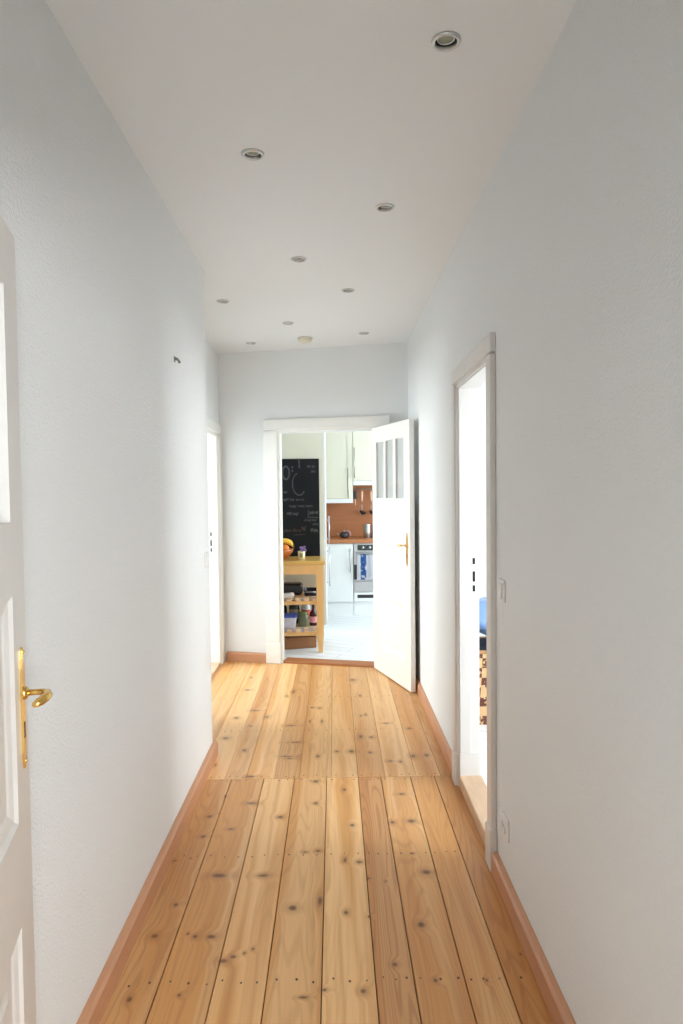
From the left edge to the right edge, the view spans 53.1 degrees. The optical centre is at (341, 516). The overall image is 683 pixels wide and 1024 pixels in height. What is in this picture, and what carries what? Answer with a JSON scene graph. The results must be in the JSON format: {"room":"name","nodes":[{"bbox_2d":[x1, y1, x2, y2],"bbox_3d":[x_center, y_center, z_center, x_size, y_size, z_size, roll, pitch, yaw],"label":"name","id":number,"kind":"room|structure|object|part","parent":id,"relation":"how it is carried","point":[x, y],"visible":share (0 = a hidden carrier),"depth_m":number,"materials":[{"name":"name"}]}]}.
{"room":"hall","nodes":[
{"label":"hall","id":0,"kind":"room"},
{"bbox_2d":[0,0,212,1023],"bbox_3d":[-0.903,0.031,2.167,0.393,2.740,3.110,-1,2,-1],"label":"wall","id":1,"kind":"structure","parent":0,"point":[110,289],"depth_m":1.96,"materials":[{"name":"paint"}]},
{"bbox_2d":[76,740,217,1023],"bbox_3d":[-0.819,1.323,2.627,0.293,0.082,2.334,-1,2,-1],"label":"baseboard","id":2,"kind":"structure","parent":1,"relation":"attached to","point":[93,1011],"depth_m":2.30,"materials":[{"name":"wood"}]},
{"bbox_2d":[205,552,209,567],"bbox_3d":[-0.712,0.229,3.631,0.017,0.080,0.080,-1,2,-1],"label":"light switch","id":3,"kind":"object","parent":1,"relation":"attached to","point":[207,555],"visible":1,"depth_m":3.60,"materials":[{"name":"white plastic"}]},
{"bbox_2d":[205,339,218,423],"bbox_3d":[-1.081,-0.064,4.829,0.100,2.740,2.220,-1,2,-1],"label":"wall","id":4,"kind":"structure","parent":0,"point":[212,386],"depth_m":5.55,"materials":[{"name":"paint"}]},
{"bbox_2d":[207,418,224,664],"bbox_3d":[-1.069,0.263,5.068,0.122,2.030,1.595,-1,2,-1],"label":"door frame","id":5,"kind":"structure","parent":4,"relation":"attached to","point":[214,458],"depth_m":5.74,"materials":[{"name":"white paint"}]},
{"bbox_2d":[210,531,212,553],"bbox_3d":[-1.093,0.214,5.724,0.022,0.200,0.003,-1,2,-1],"label":"strike plate","id":6,"kind":"object","parent":5,"relation":"attached to","point":[211,546],"visible":1,"depth_m":5.72,"materials":[{"name":"white paint"}]},
{"bbox_2d":[45,0,576,353],"bbox_3d":[-0.242,-1.308,3.257,1.760,0.001,5.510,-1,2,-1],"label":"ceiling","id":7,"kind":"structure","parent":0,"point":[351,108],"depth_m":2.24,"materials":[{"name":"white paint"}]},
{"bbox_2d":[217,299,229,303],"bbox_3d":[-0.734,-1.360,4.232,0.080,0.057,0.080,-1,2,-18],"label":"recessed light","id":8,"kind":"object","parent":7,"relation":"in","point":[222,301],"visible":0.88,"depth_m":4.24,"materials":[{"name":"silver metal"}]},
{"bbox_2d":[241,148,263,160],"bbox_3d":[-0.312,-1.298,2.401,0.080,0.057,0.080,-1,2,-1],"label":"recessed light","id":9,"kind":"object","parent":7,"relation":"in","point":[251,154],"visible":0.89,"depth_m":2.41,"materials":[{"name":"silver metal"}]},
{"bbox_2d":[282,322,293,324],"bbox_3d":[-0.376,-1.384,4.798,0.080,0.057,0.080,-2,3,-35],"label":"recessed light","id":10,"kind":"object","parent":7,"relation":"in","point":[284,323],"visible":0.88,"depth_m":4.82,"materials":[{"name":"silver metal"}]},
{"bbox_2d":[291,256,306,262],"bbox_3d":[-0.218,-1.338,3.486,0.080,0.057,0.080,-2,3,-35],"label":"recessed light","id":11,"kind":"object","parent":7,"relation":"in","point":[298,259],"visible":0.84,"depth_m":3.49,"materials":[{"name":"silver metal"}]},
{"bbox_2d":[297,336,312,343],"bbox_3d":[-0.281,-1.363,5.271,0.120,0.036,0.120,-1,2,-1],"label":"smoke detector","id":12,"kind":"object","parent":7,"relation":"attached to","point":[303,339],"visible":1,"depth_m":5.23,"materials":[{"name":"beige plastic"}]},
{"bbox_2d":[341,288,354,292],"bbox_3d":[0.038,-1.361,4.030,0.080,0.057,0.080,-1,2,-1],"label":"recessed light","id":13,"kind":"object","parent":7,"relation":"in","point":[345,290],"visible":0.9,"depth_m":4.04,"materials":[{"name":"silver metal"}]},
{"bbox_2d":[375,203,393,211],"bbox_3d":[0.182,-1.320,2.861,0.080,0.057,0.080,-1,2,-18],"label":"recessed light","id":14,"kind":"object","parent":7,"relation":"in","point":[383,207],"visible":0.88,"depth_m":2.87,"materials":[{"name":"silver metal"}]},
{"bbox_2d":[431,31,460,51],"bbox_3d":[0.277,-1.283,1.809,0.080,0.057,0.080,0,2,17],"label":"recessed light","id":15,"kind":"object","parent":7,"relation":"in","point":[446,41],"visible":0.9,"depth_m":1.81,"materials":[{"name":"silver metal"}]},
{"bbox_3d":[0.276,-1.269,1.807,0.047,0.018,0.048,0,2,17],"label":"bulb","id":16,"kind":"part","parent":15,"relation":"part of","materials":[{"name":"white glass"}]},
{"bbox_2d":[100,615,553,1023],"bbox_3d":[-0.038,1.308,4.625,5.000,0.050,8.250,-1,2,-1],"label":"floor","id":17,"kind":"structure","parent":0,"point":[328,865],"depth_m":2.55,"materials":[{"name":"brown wood"}]},
{"bbox_2d":[211,662,220,678],"bbox_3d":[-1.067,1.265,5.107,0.104,0.025,1.340,-1,2,-1],"label":"threshold","id":18,"kind":"object","parent":17,"relation":"on","point":[214,666],"visible":0.24,"depth_m":5.60,"materials":[{"name":"brown wood"}]},
{"bbox_2d":[284,636,315,649],"bbox_3d":[-0.420,1.168,6.437,0.330,0.103,0.200,-1,2,-15],"label":"cardboard box","id":19,"kind":"object","parent":17,"relation":"on","point":[290,642],"visible":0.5,"depth_m":6.35,"materials":[{"name":"brown cardboard"}]},
{"bbox_2d":[283,556,324,652],"bbox_3d":[-0.454,0.807,6.404,0.600,0.832,0.506,-1,2,-3],"label":"trolley","id":20,"kind":"object","parent":17,"relation":"on","point":[292,565],"visible":0.34,"depth_m":6.17,"materials":[{"name":"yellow wood"}]},
{"bbox_2d":[283,548,293,558],"bbox_3d":[-0.574,0.345,6.370,0.256,0.096,0.256,-1,2,-1],"label":"fruit bowl","id":21,"kind":"object","parent":20,"relation":"on","point":[286,553],"visible":0.38,"depth_m":6.30,"materials":[{"name":"orange ceramic"}]},
{"bbox_2d":[283,544,288,549],"bbox_3d":[-0.523,0.291,6.304,0.084,0.083,0.084,-1,2,-1],"label":"orange","id":22,"kind":"object","parent":21,"relation":"in","point":[285,547],"visible":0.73,"depth_m":6.27,"materials":[{"name":"orange food"}]},
{"bbox_2d":[283,540,293,547],"bbox_3d":[-0.532,0.256,6.389,0.184,0.083,0.034,-1,2,-12],"label":"banana","id":23,"kind":"object","parent":21,"relation":"in","point":[284,541],"visible":0.59,"depth_m":6.38,"materials":[{"name":"yellow food"}]},
{"bbox_2d":[284,592,293,597],"bbox_3d":[-0.533,0.716,6.239,0.199,0.040,0.100,-1,2,-1],"label":"folded towel","id":24,"kind":"object","parent":20,"relation":"on","point":[291,594],"visible":0.61,"depth_m":6.19,"materials":[{"name":"white fabric"}]},
{"bbox_2d":[284,613,296,628],"bbox_3d":[-0.485,0.955,6.263,0.158,0.124,0.158,-1,2,-1],"label":"plastic tub","id":25,"kind":"object","parent":20,"relation":"on","point":[290,619],"visible":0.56,"depth_m":6.20,"materials":[{"name":"plastic"}]},
{"bbox_3d":[-0.486,0.903,6.261,0.158,0.019,0.158,-1,2,-1],"label":"lid","id":26,"kind":"part","parent":25,"relation":"part of","materials":[{"name":"blue plastic"}]},
{"bbox_2d":[283,582,302,594],"bbox_3d":[-0.527,0.675,6.443,0.328,0.105,0.160,-1,2,-1],"label":"storage box","id":27,"kind":"object","parent":20,"relation":"on","point":[296,588],"visible":0.59,"depth_m":6.37,"materials":[{"name":"black plastic"}]},
{"bbox_2d":[289,600,299,623],"bbox_3d":[-0.449,0.901,6.492,0.102,0.215,0.102,-1,2,-1],"label":"storage jar","id":28,"kind":"object","parent":20,"relation":"on","point":[292,608],"visible":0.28,"depth_m":6.45,"materials":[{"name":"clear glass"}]},
{"bbox_3d":[-0.441,1.061,6.189,0.444,0.034,0.024,-1,2,-3],"label":"shelf rail","id":29,"kind":"part","parent":20,"relation":"part of","materials":[{"name":"brown wood"}]},
{"bbox_3d":[-0.444,0.778,6.178,0.444,0.034,0.024,-1,2,-3],"label":"shelf rail","id":30,"kind":"part","parent":20,"relation":"part of","materials":[{"name":"brown wood"}]},
{"bbox_2d":[298,546,305,558],"bbox_3d":[-0.365,0.330,6.333,0.080,0.125,0.073,-1,2,-1],"label":"flower pot","id":31,"kind":"object","parent":20,"relation":"on","point":[301,554],"visible":1,"depth_m":6.31,"materials":[{"name":"white ceramic"}]},
{"bbox_3d":[-0.371,0.354,6.333,0.068,0.075,0.068,-1,2,-1],"label":"pot","id":32,"kind":"part","parent":31,"relation":"part of","materials":[{"name":"beige ceramic"}]},
{"bbox_2d":[298,611,308,626],"bbox_3d":[-0.353,0.948,6.345,0.096,0.130,0.096,-1,2,-1],"label":"storage jar","id":33,"kind":"object","parent":20,"relation":"on","point":[303,618],"visible":1,"depth_m":6.31,"materials":[{"name":"green glass"}]},
{"bbox_3d":[-0.354,0.892,6.343,0.081,0.020,0.081,-1,2,-1],"label":"lid","id":34,"kind":"part","parent":33,"relation":"part of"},
{"bbox_2d":[301,605,310,615],"bbox_3d":[-0.338,0.902,6.483,0.092,0.210,0.092,-1,2,-1],"label":"tin","id":35,"kind":"object","parent":20,"relation":"on","point":[307,608],"visible":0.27,"depth_m":6.45,"materials":[{"name":"metal"}]},
{"bbox_2d":[301,605,310,609],"bbox_3d":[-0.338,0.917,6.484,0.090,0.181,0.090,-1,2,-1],"label":"lid","id":36,"kind":"object","parent":35,"relation":"on","point":[304,607],"depth_m":6.45,"materials":[{"name":"metal"}]},
{"bbox_2d":[303,587,316,595],"bbox_3d":[-0.287,0.702,6.395,0.136,0.050,0.259,-1,2,-1],"label":"baking dish","id":37,"kind":"object","parent":20,"relation":"on","point":[308,591],"visible":0.83,"depth_m":6.31,"materials":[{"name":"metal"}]},
{"bbox_2d":[309,605,316,625],"bbox_3d":[-0.262,0.913,6.375,0.077,0.195,0.077,-1,2,-1],"label":"bottle","id":38,"kind":"object","parent":20,"relation":"on","point":[313,614],"visible":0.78,"depth_m":6.35,"materials":[{"name":"red glass"}]},
{"bbox_3d":[-0.193,0.830,6.194,0.062,0.796,0.062,-1,2,-3],"label":"leg","id":39,"kind":"part","parent":20,"relation":"part of","materials":[{"name":"brown wood"}]},
{"bbox_2d":[281,432,329,638],"bbox_3d":[-0.450,-0.099,6.996,0.658,2.600,0.600,-1,2,-1],"label":"wall","id":40,"kind":"structure","parent":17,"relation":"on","point":[294,445],"depth_m":6.69,"materials":[{"name":"beige paint"}]},
{"bbox_2d":[282,459,319,555],"bbox_3d":[-0.405,-0.089,6.687,0.377,0.957,0.018,-1,2,-1],"label":"chalkboard","id":41,"kind":"object","parent":40,"relation":"attached to","point":[300,477],"visible":0.89,"depth_m":6.68,"materials":[{"name":"stone"}]},
{"bbox_3d":[-0.173,-0.558,6.983,0.018,1.668,0.596,-1,2,-1],"label":"door","id":42,"kind":"part","parent":40,"relation":"part of","materials":[{"name":"white paint"}]},
{"bbox_3d":[-0.160,0.667,7.027,0.018,0.770,0.596,-1,2,-1],"label":"door","id":43,"kind":"part","parent":40,"relation":"part of","materials":[{"name":"white paint"}]},
{"bbox_3d":[-0.136,0.125,6.753,0.040,0.267,0.012,-1,2,-1],"label":"handle","id":44,"kind":"part","parent":40,"relation":"part of","materials":[{"name":"metal"}]},
{"bbox_3d":[-0.132,0.492,6.766,0.040,0.388,0.012,-1,2,-1],"label":"handle","id":45,"kind":"part","parent":40,"relation":"part of","materials":[{"name":"metal"}]},
{"bbox_2d":[283,657,374,667],"bbox_3d":[-0.086,1.238,5.794,0.832,0.026,0.150,0,2,13],"label":"threshold","id":46,"kind":"object","parent":17,"relation":"on","point":[331,662],"visible":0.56,"depth_m":5.77,"materials":[{"name":"brown wood"}]},
{"bbox_2d":[327,543,353,614],"bbox_3d":[-0.155,0.727,8.272,0.582,0.850,0.618,-1,2,-1],"label":"base cabinet","id":47,"kind":"object","parent":17,"relation":"on","point":[340,596],"visible":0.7,"depth_m":8.00,"materials":[{"name":"white paint"}]},
{"bbox_2d":[327,536,372,543],"bbox_3d":[0.444,0.271,8.283,1.810,0.043,0.633,-1,2,-1],"label":"countertop","id":48,"kind":"structure","parent":47,"relation":"on","point":[333,539],"depth_m":7.97,"materials":[{"name":"brown wood"}]},
{"bbox_2d":[337,530,350,537],"bbox_3d":[0.024,0.204,8.267,0.142,0.102,0.124,-2,2,-26],"label":"teapot","id":49,"kind":"object","parent":48,"relation":"on","point":[344,534],"visible":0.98,"depth_m":8.24,"materials":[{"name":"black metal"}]},
{"bbox_2d":[363,524,370,537],"bbox_3d":[0.311,0.166,8.276,0.093,0.170,0.093,-1,2,-1],"label":"steel canister","id":50,"kind":"object","parent":48,"relation":"on","point":[366,527],"visible":1,"depth_m":8.24,"materials":[{"name":"silver metal"}]},
{"bbox_2d":[353,543,373,614],"bbox_3d":[0.441,0.721,8.273,0.600,0.850,0.629,-1,2,-1],"label":"oven","id":51,"kind":"object","parent":17,"relation":"on","point":[362,589],"visible":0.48,"depth_m":8.01,"materials":[{"name":"white paint"}]},
{"bbox_3d":[0.447,0.939,8.025,0.594,0.104,0.018,-1,2,-1],"label":"panel","id":52,"kind":"part","parent":51,"relation":"part of","materials":[{"name":"white paint"}]},
{"bbox_3d":[0.445,0.813,8.019,0.594,0.120,0.020,-1,2,-1],"label":"drawer","id":53,"kind":"part","parent":51,"relation":"part of","materials":[{"name":"metal"}]},
{"bbox_3d":[0.443,0.580,8.010,0.594,0.334,0.022,-1,2,-1],"label":"door","id":54,"kind":"part","parent":51,"relation":"part of","materials":[{"name":"metal"}]},
{"bbox_3d":[0.440,0.357,8.002,0.594,0.100,0.022,-1,2,-1],"label":"control panel","id":55,"kind":"part","parent":51,"relation":"part of","materials":[{"name":"metal"}]},
{"bbox_2d":[357,554,372,579],"bbox_3d":[0.313,0.580,7.957,0.270,0.296,0.031,-1,2,-1],"label":"tea towel","id":56,"kind":"object","parent":51,"relation":"hanging from","point":[364,562],"visible":0.7,"depth_m":7.95,"materials":[{"name":"fabric"}]},
{"bbox_2d":[459,775,486,845],"bbox_3d":[0.633,1.303,3.022,0.108,0.062,0.650,-1,2,-1],"label":"threshold","id":57,"kind":"object","parent":17,"relation":"on","point":[473,788],"visible":0.51,"depth_m":3.10,"materials":[{"name":"brown wood"}]},
{"bbox_2d":[218,342,485,659],"bbox_3d":[-0.195,-0.107,5.762,8.300,2.740,0.141,0,2,13],"label":"wall","id":58,"kind":"structure","parent":0,"point":[360,380],"depth_m":5.77,"materials":[{"name":"paint"}]},
{"bbox_2d":[226,651,265,662],"bbox_3d":[-0.817,1.205,5.877,0.361,0.082,0.024,0,2,13],"label":"baseboard","id":59,"kind":"structure","parent":58,"relation":"attached to","point":[235,656],"depth_m":5.87,"materials":[{"name":"wood"}]},
{"bbox_2d":[263,415,389,663],"bbox_3d":[-0.104,0.210,5.743,1.088,2.066,0.179,0,2,13],"label":"door frame","id":60,"kind":"structure","parent":58,"relation":"attached to","point":[274,583],"depth_m":5.76,"materials":[{"name":"white paint"}]},
{"bbox_2d":[372,419,415,691],"bbox_3d":[0.365,0.270,5.221,0.098,1.953,0.758,-1,2,-17],"label":"door","id":61,"kind":"structure","parent":58,"relation":"in","point":[393,443],"depth_m":5.16,"materials":[{"name":"white paint"}]},
{"bbox_3d":[0.319,-0.371,5.400,0.006,0.448,0.161,-1,2,-18],"label":"glass pane","id":62,"kind":"part","parent":61,"relation":"part of","materials":[{"name":"clear glass"}]},
{"bbox_3d":[0.380,-0.364,5.211,0.006,0.448,0.163,-1,2,-18],"label":"glass pane","id":63,"kind":"part","parent":61,"relation":"part of","materials":[{"name":"glass"}]},
{"bbox_3d":[0.389,0.213,5.223,0.036,0.437,0.540,-1,2,-18],"label":"panel","id":64,"kind":"part","parent":61,"relation":"part of","materials":[{"name":"white paint"}]},
{"bbox_3d":[0.396,0.836,5.246,0.036,0.410,0.540,-1,2,-18],"label":"panel","id":65,"kind":"part","parent":61,"relation":"part of","materials":[{"name":"white paint"}]},
{"bbox_3d":[0.443,-0.358,5.020,0.006,0.448,0.161,-1,2,-18],"label":"glass pane","id":66,"kind":"part","parent":61,"relation":"part of","materials":[{"name":"glass"}]},
{"bbox_3d":[0.469,0.234,4.908,0.008,0.240,0.025,-1,2,-18],"label":"handle plate","id":67,"kind":"part","parent":61,"relation":"part of","materials":[{"name":"gold metal"}]},
{"bbox_2d":[480,725,486,785],"bbox_3d":[2.279,1.291,3.168,3.200,0.060,4.785,-1,2,-1],"label":"floor","id":68,"kind":"structure","parent":0,"point":[483,728],"depth_m":3.67,"materials":[{"name":"white paint"}]},
{"bbox_2d":[479,636,486,724],"bbox_3d":[0.943,1.009,4.251,0.450,0.454,0.410,-1,2,-1],"label":"woven basket","id":69,"kind":"object","parent":68,"relation":"on","point":[482,653],"visible":0.02,"depth_m":4.06,"materials":[{"name":"beige wicker"}]},
{"bbox_2d":[479,638,486,649],"bbox_3d":[0.945,0.803,4.233,0.330,0.115,0.318,-3,3,-43],"label":"cloth","id":70,"kind":"object","parent":69,"relation":"on","point":[482,641],"visible":0.09,"depth_m":4.14,"materials":[{"name":"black fabric"}]},
{"bbox_2d":[479,597,486,635],"bbox_3d":[0.934,0.620,4.229,0.342,0.251,0.313,-1,2,-1],"label":"bag","id":71,"kind":"object","parent":70,"relation":"on","point":[482,601],"visible":0.14,"depth_m":4.12,"materials":[{"name":"plastic"}]},
{"bbox_2d":[408,0,682,1023],"bbox_3d":[0.618,-0.019,3.099,0.093,2.740,4.940,-1,2,-1],"label":"wall","id":72,"kind":"structure","parent":0,"point":[570,251],"depth_m":1.65,"materials":[{"name":"paint"}]},
{"bbox_2d":[451,333,496,870],"bbox_3d":[0.610,0.318,2.981,0.123,2.035,0.840,-1,2,-1],"label":"door frame","id":73,"kind":"structure","parent":72,"relation":"attached to","point":[477,369],"depth_m":3.29,"materials":[{"name":"white paint"}]},
{"bbox_2d":[471,555,475,595],"bbox_3d":[0.641,0.283,3.307,0.022,0.200,0.003,-1,2,-1],"label":"strike plate","id":74,"kind":"object","parent":73,"relation":"attached to","point":[473,557],"visible":1,"depth_m":3.31,"materials":[{"name":"white paint"}]},
{"bbox_2d":[416,674,575,1023],"bbox_3d":[0.574,1.291,3.115,0.024,0.082,4.878,-1,2,-1],"label":"baseboard","id":75,"kind":"structure","parent":72,"relation":"attached to","point":[557,1006],"depth_m":2.17,"materials":[{"name":"wood"}]},
{"bbox_2d":[497,578,505,602],"bbox_3d":[0.574,0.265,2.463,0.017,0.080,0.080,-1,2,-1],"label":"light switch","id":76,"kind":"object","parent":72,"relation":"attached to","point":[501,596],"visible":1,"depth_m":2.44,"materials":[{"name":"white plastic"}]},
{"bbox_2d":[501,811,508,842],"bbox_3d":[0.585,1.111,2.449,0.014,0.080,0.080,-1,2,-1],"label":"power socket","id":77,"kind":"object","parent":72,"relation":"attached to","point":[504,822],"visible":1,"depth_m":2.43,"materials":[{"name":"white plastic"}]},
{"bbox_3d":[-0.100,-0.213,8.637,5.000,2.740,0.120,-1,2,-1],"label":"wall","id":78,"kind":"structure","parent":0,"visible":0},
{"bbox_2d":[325,432,352,502],"bbox_3d":[-0.166,-0.760,8.339,0.594,1.182,0.384,-1,2,-1],"label":"upper cabinet","id":79,"kind":"object","parent":78,"relation":"attached to","point":[339,451],"visible":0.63,"depth_m":8.20,"materials":[{"name":"beige paint"}]},
{"bbox_2d":[326,485,372,535],"bbox_3d":[0.436,-0.164,8.573,1.810,0.804,0.021,-1,2,-1],"label":"backsplash","id":80,"kind":"structure","parent":78,"relation":"attached to","point":[343,516],"depth_m":8.56,"materials":[{"name":"brown wood"}]},
{"bbox_3d":[0.499,-0.351,8.537,0.680,0.012,0.038,-1,2,-1],"label":"utensil rail","id":81,"kind":"object","parent":80,"relation":"attached to","visible":0},
{"bbox_2d":[353,491,356,504],"bbox_3d":[0.169,-0.254,8.507,0.044,0.214,0.039,-1,2,-1],"label":"brush","id":82,"kind":"object","parent":81,"relation":"hanging from","point":[354,492],"visible":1,"depth_m":8.49,"materials":[{"name":"metal"}]},
{"bbox_2d":[360,491,365,513],"bbox_3d":[0.268,-0.197,8.470,0.086,0.332,0.087,1,3,35],"label":"ladle","id":83,"kind":"object","parent":81,"relation":"hanging from","point":[361,512],"visible":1,"depth_m":8.49,"materials":[{"name":"wood"}]},
{"bbox_2d":[369,491,372,513],"bbox_3d":[0.384,-0.198,8.472,0.088,0.332,0.087,1,2,31],"label":"ladle","id":84,"kind":"object","parent":81,"relation":"hanging from","point":[370,511],"visible":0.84,"depth_m":8.50,"materials":[{"name":"wood"}]},
{"bbox_2d":[352,431,371,485],"bbox_3d":[0.434,-0.874,8.342,0.602,0.969,0.384,-1,2,-1],"label":"upper cabinet","id":85,"kind":"object","parent":78,"relation":"attached to","point":[361,440],"visible":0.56,"depth_m":8.20,"materials":[{"name":"beige paint"}]},
{"bbox_3d":[0.153,-0.649,8.175,0.011,0.360,0.039,-1,2,-1],"label":"handle","id":86,"kind":"part","parent":85,"relation":"part of","materials":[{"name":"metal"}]},
{"bbox_3d":[-0.005,0.080,0.563,5.200,2.740,0.120,-1,2,-1],"label":"wall","id":87,"kind":"structure","parent":0,"visible":0},
{"bbox_2d":[0,215,52,1023],"bbox_3d":[-0.546,0.432,1.028,0.112,1.953,0.757,-1,2,-14],"label":"door","id":88,"kind":"structure","parent":87,"relation":"in","point":[17,956],"depth_m":1.28,"materials":[{"name":"white paint"}]},
{"bbox_3d":[-0.571,0.376,1.024,0.040,0.437,0.540,-1,2,-14],"label":"panel","id":89,"kind":"part","parent":88,"relation":"part of","materials":[{"name":"white paint"}]},
{"bbox_3d":[-0.565,0.999,1.046,0.040,0.410,0.540,-1,2,-14],"label":"panel","id":90,"kind":"part","parent":88,"relation":"part of","materials":[{"name":"white paint"}]},
{"bbox_3d":[-0.571,0.433,1.026,0.040,1.953,0.750,-1,2,-14],"label":"frame","id":91,"kind":"part","parent":88,"relation":"part of","materials":[{"name":"white paint"}]},
{"bbox_3d":[-0.625,0.375,1.345,0.008,0.240,0.025,-1,2,-14],"label":"handle plate","id":92,"kind":"part","parent":88,"relation":"part of","materials":[{"name":"gold metal"}]},
{"bbox_3d":[-0.592,0.347,1.321,0.060,0.026,0.086,-1,2,-14],"label":"lever","id":93,"kind":"part","parent":88,"relation":"part of","materials":[{"name":"gold metal"}]}
]}

